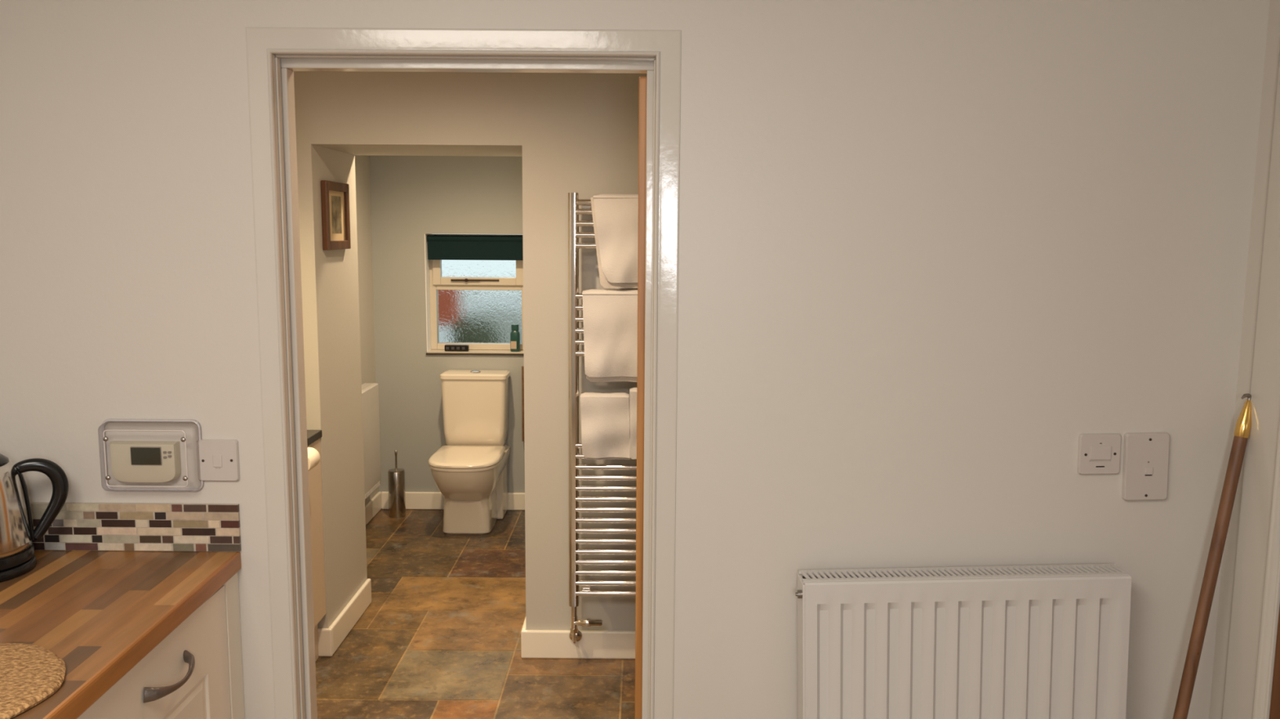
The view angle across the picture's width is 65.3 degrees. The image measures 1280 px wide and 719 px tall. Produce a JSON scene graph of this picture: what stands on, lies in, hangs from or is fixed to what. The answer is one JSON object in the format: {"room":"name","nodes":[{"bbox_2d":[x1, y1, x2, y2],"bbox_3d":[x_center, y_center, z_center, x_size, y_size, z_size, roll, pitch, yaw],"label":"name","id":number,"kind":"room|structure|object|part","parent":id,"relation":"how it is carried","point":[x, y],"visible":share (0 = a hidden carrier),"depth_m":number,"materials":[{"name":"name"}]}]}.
{"room":"kitchen","nodes":[
{"label":"kitchen","id":0,"kind":"room"},
{"bbox_2d":[355,155,378,505],"bbox_3d":[-1.593,-0.191,5.026,0.105,2.360,1.495,0,7,0],"label":"wall","id":1,"kind":"structure","parent":0,"point":[364,245],"depth_m":5.59,"materials":[{"name":"grey paint"}]},
{"bbox_2d":[361,382,381,499],"bbox_3d":[-1.495,0.475,5.069,0.099,0.572,0.958,0,7,0],"label":"radiator","id":2,"kind":"object","parent":1,"relation":"attached to","point":[370,392],"visible":0.26,"depth_m":5.37,"materials":[{"name":"white metal"}]},
{"bbox_2d":[361,382,376,391],"bbox_3d":[-1.486,0.194,5.033,0.062,0.005,0.955,0,7,0],"label":"grille","id":3,"kind":"object","parent":2,"relation":"attached to","point":[366,387],"depth_m":5.39,"materials":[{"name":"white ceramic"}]},
{"bbox_2d":[364,491,381,524],"bbox_3d":[-1.539,0.928,5.171,0.018,0.105,1.495,0,7,0],"label":"baseboard","id":4,"kind":"structure","parent":1,"relation":"attached to","point":[373,506],"depth_m":5.73,"materials":[{"name":"beige paint"}]},
{"bbox_2d":[368,155,524,493],"bbox_3d":[-0.872,-0.294,5.864,1.540,2.360,0.200,0,7,0],"label":"wall","id":5,"kind":"structure","parent":0,"point":[412,197],"depth_m":5.75,"materials":[{"name":"grey paint"}]},
{"bbox_2d":[381,491,524,510],"bbox_3d":[-0.869,0.838,5.901,1.317,0.105,0.018,0,7,0],"label":"baseboard","id":6,"kind":"structure","parent":5,"relation":"attached to","point":[414,500],"depth_m":5.89,"materials":[{"name":"beige paint"}]},
{"bbox_2d":[424,233,524,355],"bbox_3d":[-0.944,-0.384,5.848,0.588,0.696,0.210,0,7,0],"label":"window","id":7,"kind":"structure","parent":5,"relation":"in","point":[476,304],"depth_m":5.88,"materials":[{"name":"white plastic"}]},
{"bbox_2d":[444,344,469,351],"bbox_3d":[-1.069,-0.067,5.829,0.140,0.037,0.034,0,7,0],"label":"remote control","id":8,"kind":"object","parent":7,"relation":"on","point":[454,348],"visible":1,"depth_m":5.81,"materials":[{"name":"black plastic"}]},
{"bbox_2d":[426,235,523,260],"bbox_3d":[-0.943,-0.644,5.754,0.561,0.140,0.040,0,7,0],"label":"roller blind","id":9,"kind":"object","parent":7,"relation":"attached to","point":[460,247],"visible":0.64,"depth_m":5.74,"materials":[{"name":"teal fabric"}]},
{"bbox_3d":[-0.946,-0.052,5.896,0.578,0.007,0.200,0,7,0],"label":"sill","id":10,"kind":"part","parent":7,"relation":"part of","materials":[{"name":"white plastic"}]},
{"bbox_3d":[-0.942,-0.572,5.835,0.532,0.272,0.046,0,7,0],"label":"vent sash","id":11,"kind":"part","parent":7,"relation":"part of","materials":[{"name":"white plastic"}]},
{"bbox_3d":[-0.942,-0.572,5.839,0.440,0.181,0.006,0,7,0],"label":"pane","id":12,"kind":"part","parent":7,"relation":"part of","materials":[{"name":"clear glass"}]},
{"bbox_3d":[-0.945,-0.253,5.897,0.500,0.316,0.006,0,7,0],"label":"pane","id":13,"kind":"part","parent":7,"relation":"part of","materials":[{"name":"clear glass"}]},
{"bbox_2d":[510,324,519,351],"bbox_3d":[-0.729,-0.126,5.829,0.056,0.158,0.042,0,7,0],"label":"bottle","id":14,"kind":"object","parent":7,"relation":"on","point":[514,335],"visible":1,"depth_m":5.81,"materials":[{"name":"teal plastic"}]},
{"bbox_2d":[521,366,524,441],"bbox_3d":[-0.607,0.259,5.808,0.160,0.440,0.024,0,7,0],"label":"hand towel","id":15,"kind":"object","parent":5,"relation":"hanging from","point":[522,367],"visible":0.09,"depth_m":5.81,"materials":[{"name":"brown fabric"}]},
{"bbox_2d":[293,71,646,631],"bbox_3d":[-0.464,-0.050,4.006,2.850,2.360,0.555,0,7,0],"label":"wall","id":16,"kind":"structure","parent":0,"point":[571,132],"depth_m":3.71,"materials":[{"name":"grey paint"}]},
{"bbox_2d":[320,180,351,250],"bbox_3d":[-1.186,-0.561,3.902,0.021,0.260,0.295,0,7,0],"label":"framed picture","id":17,"kind":"object","parent":16,"relation":"attached to","point":[335,217],"visible":1,"depth_m":3.89,"materials":[{"name":"brown wood"}]},
{"bbox_2d":[331,195,342,233],"bbox_3d":[-1.187,-0.567,3.909,0.001,0.144,0.120,0,7,0],"label":"print","id":18,"kind":"object","parent":17,"relation":"attached to","point":[336,201],"depth_m":3.91},
{"bbox_2d":[317,578,371,657],"bbox_3d":[-1.534,1.058,4.145,0.686,0.112,0.573,0,7,0],"label":"baseboard","id":19,"kind":"structure","parent":16,"relation":"attached to","point":[330,639],"depth_m":4.03,"materials":[{"name":"beige paint"}]},
{"bbox_2d":[520,617,635,659],"bbox_3d":[0.197,1.071,4.140,1.312,0.112,0.573,0,7,0],"label":"baseboard","id":20,"kind":"structure","parent":16,"relation":"attached to","point":[535,644],"depth_m":3.86,"materials":[{"name":"beige paint"}]},
{"bbox_2d":[568,192,636,644],"bbox_3d":[-0.005,0.252,3.700,0.528,1.710,0.119,0,7,0],"label":"towel rail","id":21,"kind":"object","parent":16,"relation":"attached to","point":[574,444],"visible":0.45,"depth_m":3.67,"materials":[{"name":"silver metal"}]},
{"bbox_2d":[580,392,630,460],"bbox_3d":[-0.126,0.243,3.639,0.181,0.243,0.092,0,7,0],"label":"bath towel","id":22,"kind":"object","parent":21,"relation":"hanging from","point":[605,416],"visible":1,"depth_m":3.60,"materials":[{"name":"white fabric"}]},
{"bbox_2d":[582,288,637,382],"bbox_3d":[-0.035,-0.085,3.594,0.342,0.332,0.096,0,7,0],"label":"bath towel","id":23,"kind":"object","parent":21,"relation":"hanging from","point":[610,317],"visible":0.61,"depth_m":3.56,"materials":[{"name":"white fabric"}]},
{"bbox_2d":[590,193,638,288],"bbox_3d":[-0.006,-0.420,3.551,0.340,0.332,0.094,0,7,0],"label":"bath towel","id":24,"kind":"object","parent":21,"relation":"hanging from","point":[615,216],"visible":0.47,"depth_m":3.52,"materials":[{"name":"white fabric"}]},
{"bbox_2d":[629,387,636,459],"bbox_3d":[0.060,0.230,3.638,0.197,0.255,0.090,0,7,0],"label":"bath towel","id":25,"kind":"object","parent":21,"relation":"hanging from","point":[633,392],"visible":0.16,"depth_m":3.60,"materials":[{"name":"white fabric"}]},
{"bbox_2d":[315,508,635,718],"bbox_3d":[-0.492,1.147,4.146,2.990,0.050,3.754,0,7,0],"label":"floor","id":26,"kind":"structure","parent":0,"point":[438,637],"depth_m":3.95,"materials":[{"name":"tile"}]},
{"bbox_2d":[306,430,326,662],"bbox_3d":[-1.529,0.732,3.626,0.653,0.893,0.406,0,7,0],"label":"vanity unit","id":27,"kind":"object","parent":26,"relation":"on","point":[313,437],"visible":0.04,"depth_m":3.75,"materials":[{"name":"beige wood"}]},
{"bbox_2d":[306,430,322,445],"bbox_3d":[-1.526,0.302,3.579,0.653,0.028,0.389,0,7,0],"label":"countertop","id":28,"kind":"structure","parent":27,"relation":"on","point":[313,436],"depth_m":3.69,"materials":[{"name":"black stone"}]},
{"bbox_3d":[-1.187,0.338,3.505,0.042,0.040,0.155,0,7,0],"label":"toilet roll holder","id":29,"kind":"object","parent":27,"relation":"attached to","visible":0},
{"bbox_2d":[307,447,319,471],"bbox_3d":[-1.169,0.353,3.489,0.074,0.074,0.100,0,7,0],"label":"toilet roll","id":30,"kind":"object","parent":29,"relation":"on","point":[313,456],"visible":0.35,"depth_m":3.48,"materials":[{"name":"paper"}]},
{"bbox_2d":[387,450,405,518],"bbox_3d":[-1.399,0.712,5.745,0.094,0.387,0.094,0,7,0],"label":"toilet brush","id":31,"kind":"object","parent":26,"relation":"on","point":[397,494],"visible":1,"depth_m":5.72,"materials":[{"name":"metal"}]},
{"bbox_3d":[-1.398,0.576,5.727,0.015,0.112,0.015,0,7,0],"label":"handle","id":32,"kind":"part","parent":31,"relation":"part of","materials":[{"name":"metal"}]},
{"bbox_3d":[-1.399,0.633,5.734,0.088,0.014,0.088,0,7,0],"label":"lid","id":33,"kind":"part","parent":31,"relation":"part of","materials":[{"name":"metal"}]},
{"bbox_2d":[428,369,510,534],"bbox_3d":[-0.944,0.511,5.530,0.380,0.847,0.654,0,7,0],"label":"toilet","id":34,"kind":"object","parent":26,"relation":"on","point":[470,472],"visible":1,"depth_m":5.61,"materials":[{"name":"white ceramic"}]},
{"bbox_3d":[-0.945,0.550,5.440,0.376,0.016,0.459,0,7,0],"label":"seat","id":35,"kind":"part","parent":34,"relation":"part of","materials":[{"name":"white plastic"}]},
{"bbox_3d":[-0.945,0.528,5.438,0.380,0.024,0.467,0,7,0],"label":"lid","id":36,"kind":"part","parent":34,"relation":"part of","materials":[{"name":"white plastic"}]},
{"bbox_3d":[-0.941,0.088,5.707,0.378,0.029,0.195,0,7,0],"label":"cistern lid","id":37,"kind":"part","parent":34,"relation":"part of","materials":[{"name":"white ceramic"}]},
{"bbox_2d":[0,0,1269,718],"bbox_3d":[-0.095,0.145,2.175,3.000,2.450,0.075,0,7,0],"label":"wall","id":38,"kind":"structure","parent":0,"point":[928,250],"depth_m":2.09,"materials":[{"name":"beige paint"}]},
{"bbox_2d":[30,502,241,551],"bbox_3d":[-1.169,0.362,2.164,0.604,0.105,0.008,0,7,0],"label":"backsplash","id":39,"kind":"structure","parent":38,"relation":"attached to","point":[88,526],"depth_m":2.16,"materials":[{"name":"tile"}]},
{"bbox_2d":[110,440,181,483],"bbox_3d":[-1.058,0.221,2.136,0.141,0.089,0.027,0,7,0],"label":"thermostat","id":40,"kind":"object","parent":38,"relation":"attached to","point":[131,461],"visible":1,"depth_m":2.13,"materials":[{"name":"beige plastic"}]},
{"bbox_2d":[97,419,203,492],"bbox_3d":[-1.046,0.208,2.129,0.212,0.157,0.038,0,7,0],"label":"guard","id":41,"kind":"object","parent":38,"relation":"attached to","point":[105,477],"visible":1,"depth_m":2.13,"materials":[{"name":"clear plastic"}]},
{"bbox_2d":[195,439,239,481],"bbox_3d":[-0.906,0.217,2.144,0.088,0.090,0.011,0,7,0],"label":"wall switch","id":42,"kind":"object","parent":38,"relation":"attached to","point":[218,460],"visible":1,"depth_m":2.14,"materials":[{"name":"white plastic"}]},
{"bbox_2d":[245,26,681,718],"bbox_3d":[-0.366,0.339,2.207,0.887,2.053,0.103,0,7,0],"label":"door frame","id":43,"kind":"structure","parent":38,"relation":"in","point":[273,54],"depth_m":2.11,"materials":[{"name":"white paint"}]},
{"bbox_2d":[635,76,646,718],"bbox_3d":[0.016,0.321,2.640,0.046,1.967,0.767,0,7,0],"label":"door leaf","id":44,"kind":"structure","parent":43,"relation":"attached to","point":[642,80],"depth_m":2.23,"materials":[{"name":"brown wood"}]},
{"bbox_2d":[795,564,1131,718],"bbox_3d":[0.684,0.896,2.178,0.696,0.901,0.104,-1,7,0],"label":"radiator","id":45,"kind":"object","parent":38,"relation":"attached to","point":[1034,643],"visible":1,"depth_m":2.09,"materials":[{"name":"white metal"}]},
{"bbox_2d":[798,564,1129,583],"bbox_3d":[0.680,0.453,2.114,0.680,0.005,0.067,-1,7,0],"label":"grille","id":46,"kind":"object","parent":45,"relation":"attached to","point":[1093,573],"depth_m":2.10,"materials":[{"name":"white metal"}]},
{"bbox_2d":[1076,433,1120,474],"bbox_3d":[0.982,0.202,2.134,0.088,0.088,0.012,-1,7,0],"label":"wall switch","id":47,"kind":"object","parent":38,"relation":"attached to","point":[1097,453],"visible":1,"depth_m":2.13,"materials":[{"name":"white plastic"}]},
{"bbox_2d":[1121,431,1169,500],"bbox_3d":[1.082,0.229,2.135,0.092,0.146,0.016,-1,7,0],"label":"wall plate","id":48,"kind":"object","parent":38,"relation":"attached to","point":[1145,455],"visible":1,"depth_m":2.13,"materials":[{"name":"white plastic"}]},
{"bbox_2d":[1144,466,1152,475],"bbox_3d":[1.085,0.238,2.131,0.016,0.016,0.004,-1,7,0],"label":"switch","id":49,"kind":"object","parent":48,"relation":"attached to","point":[1148,470],"depth_m":2.13,"materials":[{"name":"white plastic"}]},
{"bbox_2d":[1208,0,1279,718],"bbox_3d":[1.328,0.431,0.051,0.138,2.450,4.200,0,7,0],"label":"wall","id":50,"kind":"structure","parent":0,"point":[1273,40],"depth_m":2.08,"materials":[{"name":"beige paint"}]},
{"bbox_2d":[1221,48,1279,718],"bbox_3d":[1.304,0.428,1.590,0.115,2.060,1.037,0,7,0],"label":"door frame","id":51,"kind":"structure","parent":50,"relation":"in","point":[1255,596],"depth_m":2.02,"materials":[{"name":"white paint"}]},
{"bbox_2d":[1269,605,1279,718],"bbox_3d":[1.279,0.455,1.597,0.049,1.987,0.745,0,7,0],"label":"door leaf","id":52,"kind":"structure","parent":51,"relation":"attached to","point":[1274,713],"depth_m":1.98,"materials":[{"name":"brown wood"}]},
{"bbox_3d":[-0.012,1.674,0.157,3.200,0.060,4.320,0,7,0],"label":"floor","id":53,"kind":"structure","parent":0,"visible":0},
{"bbox_2d":[77,572,244,718],"bbox_3d":[-1.160,0.951,1.907,0.630,0.906,0.669,0,7,0],"label":"base unit","id":54,"kind":"object","parent":53,"relation":"on","point":[196,672],"visible":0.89,"depth_m":1.97,"materials":[{"name":"beige paint"}]},
{"bbox_3d":[-0.863,0.586,1.851,0.040,0.030,0.177,0,7,0],"label":"handle","id":55,"kind":"part","parent":54,"relation":"part of","materials":[{"name":"grey metal"}]},
{"bbox_3d":[-0.890,0.865,2.200,0.022,0.805,0.065,0,7,0],"label":"filler post","id":56,"kind":"part","parent":54,"relation":"part of","materials":[{"name":"beige paint"}]},
{"bbox_2d":[1173,393,1251,718],"bbox_3d":[1.130,0.732,2.088,0.285,1.330,0.028,-3,8,-25],"label":"pole","id":57,"kind":"object","parent":53,"relation":"on","point":[1243,424],"visible":1,"depth_m":2.07,"materials":[{"name":"brown wood"}]},
{"bbox_3d":[-1.181,1.048,1.162,0.593,0.906,0.827,0,7,0],"label":"base unit","id":58,"kind":"object","parent":53,"relation":"on","visible":0},
{"bbox_2d":[0,550,241,718],"bbox_3d":[-1.150,0.534,1.424,0.649,0.042,1.519,0,7,0],"label":"countertop","id":59,"kind":"structure","parent":58,"relation":"on","point":[102,613],"depth_m":1.86,"materials":[{"name":"brown wood"}]},
{"bbox_2d":[0,643,65,718],"bbox_3d":[-1.056,0.499,1.491,0.351,0.012,0.357,0,7,0],"label":"mat","id":60,"kind":"object","parent":59,"relation":"on","point":[29,673],"visible":1,"depth_m":1.54,"materials":[{"name":"wicker"}]},
{"bbox_2d":[0,453,68,582],"bbox_3d":[-1.322,0.307,2.011,0.254,0.254,0.208,0,7,0],"label":"kettle","id":61,"kind":"object","parent":59,"relation":"on","point":[17,533],"visible":1,"depth_m":2.02,"materials":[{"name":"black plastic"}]},
{"bbox_3d":[-1.344,0.201,1.997,0.140,0.023,0.140,0,7,0],"label":"lid","id":62,"kind":"part","parent":61,"relation":"part of","materials":[{"name":"black plastic"}]},
{"bbox_3d":[-1.238,0.289,2.071,0.096,0.173,0.025,-4,9,-30],"label":"handle","id":63,"kind":"part","parent":61,"relation":"part of","materials":[{"name":"black plastic"}]}
]}

